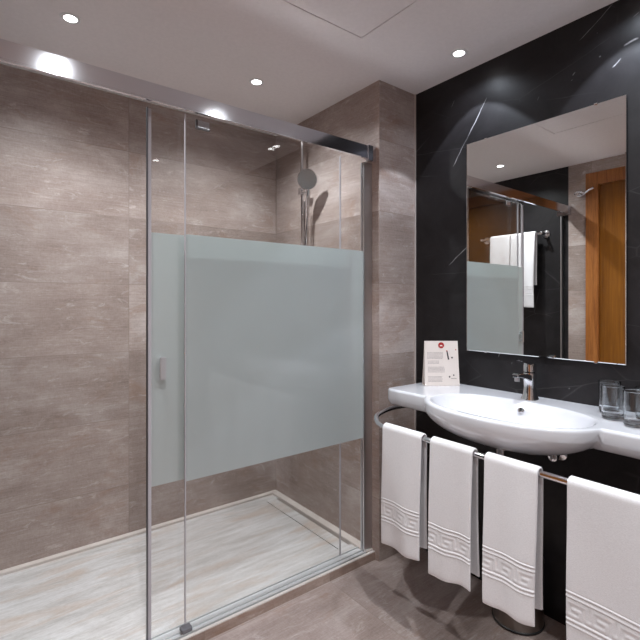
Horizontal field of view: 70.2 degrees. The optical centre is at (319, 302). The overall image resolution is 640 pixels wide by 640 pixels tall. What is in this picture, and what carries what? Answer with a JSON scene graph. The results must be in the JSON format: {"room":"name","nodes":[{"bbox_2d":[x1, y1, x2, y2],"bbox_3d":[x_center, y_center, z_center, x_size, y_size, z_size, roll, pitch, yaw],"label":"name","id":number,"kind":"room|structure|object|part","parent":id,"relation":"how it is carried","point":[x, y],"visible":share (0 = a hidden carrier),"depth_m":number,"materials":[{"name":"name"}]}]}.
{"room":"hotel bathroom","nodes":[
{"label":"hotel bathroom","id":0,"kind":"room"},
{"bbox_2d":[0,64,275,569],"bbox_3d":[-1.064,0.090,2.526,1.860,2.420,0.100,0,0,-38],"label":"wall","id":1,"kind":"structure","parent":0,"point":[73,155],"depth_m":2.36,"materials":[{"name":"tile"}]},
{"bbox_2d":[0,0,617,135],"bbox_3d":[0.259,-1.170,1.115,2.232,0.100,3.950,0,0,-38],"label":"ceiling","id":2,"kind":"structure","parent":0,"point":[306,63],"depth_m":1.94,"materials":[{"name":"paint"}]},
{"bbox_2d":[59,12,80,23],"bbox_3d":[-0.981,-1.118,1.788,0.076,0.004,0.076,0,0,-38],"label":"recessed light","id":3,"kind":"object","parent":2,"relation":"in","point":[71,18],"visible":1,"depth_m":1.78,"materials":[{"name":"white plastic"}]},
{"bbox_3d":[-0.981,-1.117,1.788,0.048,0.001,0.048,0,0,-38],"label":"bulb","id":4,"kind":"part","parent":3,"relation":"part of","materials":[{"name":"white glass"}]},
{"bbox_2d":[249,78,263,85],"bbox_3d":[-0.322,-1.118,2.303,0.076,0.004,0.076,0,0,-38],"label":"recessed light","id":5,"kind":"object","parent":2,"relation":"in","point":[254,81],"visible":1,"depth_m":2.30,"materials":[{"name":"white plastic"}]},
{"bbox_3d":[-0.322,-1.117,2.303,0.048,0.001,0.048,0,0,-38],"label":"bulb","id":6,"kind":"part","parent":5,"relation":"part of","materials":[{"name":"white glass"}]},
{"bbox_2d":[285,0,415,37],"bbox_3d":[0.121,-1.135,1.493,0.608,0.030,0.610,0,0,-38],"label":"access panel","id":7,"kind":"object","parent":2,"relation":"attached to","point":[358,17],"visible":1,"depth_m":1.75,"materials":[{"name":"paint"}]},
{"bbox_2d":[450,48,467,57],"bbox_3d":[0.622,-1.118,2.039,0.076,0.004,0.076,0,0,-38],"label":"recessed light","id":8,"kind":"object","parent":2,"relation":"in","point":[457,53],"visible":1,"depth_m":2.04,"materials":[{"name":"white plastic"}]},
{"bbox_3d":[0.622,-1.117,2.039,0.048,0.001,0.048,0,0,-38],"label":"bulb","id":9,"kind":"part","parent":8,"relation":"part of","materials":[{"name":"white glass"}]},
{"bbox_2d":[276,80,413,561],"bbox_3d":[0.117,0.090,2.822,0.372,2.420,1.074,0,0,-38],"label":"wall","id":10,"kind":"structure","parent":0,"point":[380,115],"depth_m":2.42,"materials":[{"name":"tile"}]},
{"bbox_2d":[297,141,317,245],"bbox_3d":[-0.127,-0.302,2.699,0.164,1.416,0.380,0,0,-38],"label":"shower column","id":11,"kind":"structure","parent":10,"relation":"attached to","point":[307,179],"depth_m":2.65,"materials":[{"name":"silver metal"}]},
{"bbox_3d":[-0.106,-0.365,2.716,0.020,1.290,0.020,0,0,-38],"label":"riser rail","id":12,"kind":"part","parent":11,"relation":"part of","materials":[{"name":"silver metal"}]},
{"bbox_2d":[414,94,415,430],"bbox_3d":[0.511,0.090,2.444,0.008,2.419,0.006,0,0,-38],"label":"trim","id":13,"kind":"structure","parent":10,"relation":"attached to","point":[414,94],"depth_m":2.44,"materials":[{"name":"silver"}]},
{"bbox_2d":[209,547,565,639],"bbox_3d":[0.259,1.350,1.115,2.232,0.100,3.950,0,0,-38],"label":"floor","id":14,"kind":"structure","parent":0,"point":[396,597],"depth_m":1.91,"materials":[{"name":"tile"}]},
{"bbox_2d":[0,490,372,639],"bbox_3d":[-0.710,1.276,2.148,1.760,0.049,0.932,0,0,-38],"label":"shower tray","id":15,"kind":"object","parent":14,"relation":"on","point":[235,550],"visible":0.9,"depth_m":2.14,"materials":[{"name":"white stone"}]},
{"bbox_2d":[0,38,375,639],"bbox_3d":[-0.443,0.236,1.802,1.760,2.054,0.098,0,0,-38],"label":"screen","id":16,"kind":"object","parent":15,"relation":"on","point":[278,336],"visible":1,"depth_m":1.93,"materials":[{"name":"clear glass"}]},
{"bbox_3d":[-0.440,-0.755,1.753,1.705,0.066,0.016,0,0,-38],"label":"rail","id":17,"kind":"part","parent":16,"relation":"part of","materials":[{"name":"silver metal"}]},
{"bbox_2d":[146,107,340,639],"bbox_3d":[-0.270,0.262,1.967,0.936,1.975,0.060,0,0,-38],"label":"sliding shower door","id":18,"kind":"structure","parent":16,"relation":"attached to","point":[164,252],"depth_m":1.71,"materials":[{"name":"clear glass"}]},
{"bbox_3d":[-0.589,0.244,1.699,0.024,0.086,0.026,0,0,-38],"label":"handle","id":19,"kind":"part","parent":18,"relation":"part of","materials":[{"name":"silver metal"}]},
{"bbox_2d":[179,550,374,639],"bbox_3d":[-0.422,1.259,1.774,1.760,0.004,0.013,0,0,-38],"label":"trim","id":20,"kind":"structure","parent":15,"relation":"attached to","point":[372,551],"depth_m":1.94,"materials":[{"name":"white"}]},
{"bbox_2d":[186,552,374,639],"bbox_3d":[-0.421,1.281,1.773,1.760,0.038,0.014,0,0,-38],"label":"trim","id":21,"kind":"structure","parent":14,"relation":"on","point":[231,623],"depth_m":1.96,"materials":[{"name":"tile"}]},
{"bbox_2d":[492,557,544,635],"bbox_3d":[0.813,1.153,1.871,0.200,0.290,0.200,0,0,-38],"label":"waste bin","id":22,"kind":"object","parent":14,"relation":"on","point":[503,619],"visible":0.3,"depth_m":1.79,"materials":[{"name":"black plastic"}]},
{"bbox_2d":[416,0,639,625],"bbox_3d":[1.431,0.090,1.341,0.100,2.420,2.876,0,0,-38],"label":"wall","id":23,"kind":"structure","parent":0,"point":[592,58],"depth_m":1.95,"materials":[{"name":"black stone"}]},
{"bbox_2d":[388,382,639,458],"bbox_3d":[0.786,0.464,1.675,0.514,0.138,1.292,0,0,-38],"label":"washbasin","id":24,"kind":"object","parent":23,"relation":"attached to","point":[498,419],"visible":0.91,"depth_m":1.64,"materials":[{"name":"white ceramic"}]},
{"bbox_2d":[422,341,459,385],"bbox_3d":[0.582,0.289,2.194,0.166,0.213,0.055,0,0,0],"label":"tent card","id":25,"kind":"object","parent":24,"relation":"on","point":[440,359],"visible":1,"depth_m":2.18,"materials":[{"name":"beige"}]},
{"bbox_2d":[374,405,567,484],"bbox_3d":[0.778,0.502,1.679,0.520,0.066,1.288,0,0,-38],"label":"towel rail","id":26,"kind":"object","parent":24,"relation":"attached to","point":[543,474],"visible":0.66,"depth_m":1.56,"materials":[{"name":"silver metal"}]},
{"bbox_2d":[381,423,427,560],"bbox_3d":[0.337,0.752,1.837,0.076,0.496,0.206,0,0,-38],"label":"hand towel","id":27,"kind":"object","parent":26,"relation":"hanging from","point":[404,452],"visible":1,"depth_m":1.80,"materials":[{"name":"white fabric"}]},
{"bbox_2d":[428,436,479,591],"bbox_3d":[0.482,0.757,1.651,0.071,0.505,0.184,0,0,-38],"label":"hand towel","id":28,"kind":"object","parent":26,"relation":"hanging from","point":[453,531],"visible":1,"depth_m":1.62,"materials":[{"name":"white fabric"}]},
{"bbox_2d":[482,452,542,626],"bbox_3d":[0.620,0.752,1.470,0.075,0.497,0.183,0,0,-38],"label":"hand towel","id":29,"kind":"object","parent":26,"relation":"hanging from","point":[512,554],"visible":1,"depth_m":1.44,"materials":[{"name":"white fabric"}]},
{"bbox_2d":[566,476,639,639],"bbox_3d":[0.828,0.761,1.200,0.074,0.512,0.329,0,0,-34],"label":"hand towel","id":30,"kind":"object","parent":26,"relation":"hanging from","point":[603,547],"visible":1,"depth_m":1.24,"materials":[{"name":"white fabric"}]},
{"bbox_2d":[496,449,530,463],"bbox_3d":[0.795,0.667,1.857,0.276,0.265,0.068,0,0,-38],"label":"trap","id":31,"kind":"object","parent":24,"relation":"attached to","point":[498,451],"visible":0.02,"depth_m":1.78,"materials":[{"name":"silver metal"}]},
{"bbox_2d":[496,449,504,455],"bbox_3d":[0.713,0.667,1.794,0.068,0.265,0.068,0,0,-38],"label":"drain pipe","id":32,"kind":"object","parent":31,"relation":"on","point":[501,452],"depth_m":1.78,"materials":[{"name":"silver metal"}]},
{"bbox_2d":[512,360,538,400],"bbox_3d":[0.830,0.312,1.846,0.149,0.168,0.062,0,0,-38],"label":"faucet","id":33,"kind":"object","parent":24,"relation":"on","point":[529,376],"visible":1,"depth_m":1.85,"materials":[{"name":"silver metal"}]},
{"bbox_3d":[0.813,0.300,1.833,0.106,0.041,0.036,0,0,-38],"label":"spout","id":34,"kind":"part","parent":33,"relation":"part of","materials":[{"name":"silver metal"}]},
{"bbox_3d":[0.834,0.242,1.850,0.105,0.028,0.036,0,0,-38],"label":"lever","id":35,"kind":"part","parent":33,"relation":"part of","materials":[{"name":"silver metal"}]},
{"bbox_2d":[598,380,620,411],"bbox_3d":[1.043,0.338,1.638,0.069,0.113,0.069,0,0,-38],"label":"drinking glass","id":36,"kind":"object","parent":24,"relation":"on","point":[600,382],"visible":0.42,"depth_m":1.64,"materials":[{"name":"clear"}]},
{"bbox_2d":[601,384,624,420],"bbox_3d":[0.999,0.338,1.551,0.069,0.113,0.069,0,0,-38],"label":"drinking glass","id":37,"kind":"object","parent":24,"relation":"on","point":[611,394],"visible":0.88,"depth_m":1.52,"materials":[{"name":"clear"}]},
{"bbox_2d":[623,389,639,428],"bbox_3d":[1.010,0.338,1.455,0.069,0.113,0.069,0,0,-38],"label":"drinking glass","id":38,"kind":"object","parent":24,"relation":"on","point":[631,397],"visible":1,"depth_m":1.44,"materials":[{"name":"clear"}]},
{"bbox_2d":[467,95,626,364],"bbox_3d":[0.911,-0.266,1.917,0.019,0.989,0.665,0,0,-38],"label":"wall mirror","id":39,"kind":"object","parent":23,"relation":"attached to","point":[547,199],"visible":1,"depth_m":1.86,"materials":[{"name":"clear mirror"}]},
{"bbox_2d":[548,454,567,461],"bbox_3d":[0.941,0.578,1.825,0.083,0.116,0.066,0,0,-38],"label":"angle valve","id":40,"kind":"object","parent":23,"relation":"attached to","point":[553,458],"visible":0.45,"depth_m":1.80,"materials":[{"name":"silver metal"}]},
{"bbox_3d":[0.928,0.610,1.808,0.026,0.038,0.038,0,0,-38],"label":"valve knob","id":41,"kind":"part","parent":40,"relation":"part of","materials":[{"name":"silver metal"}]}
]}

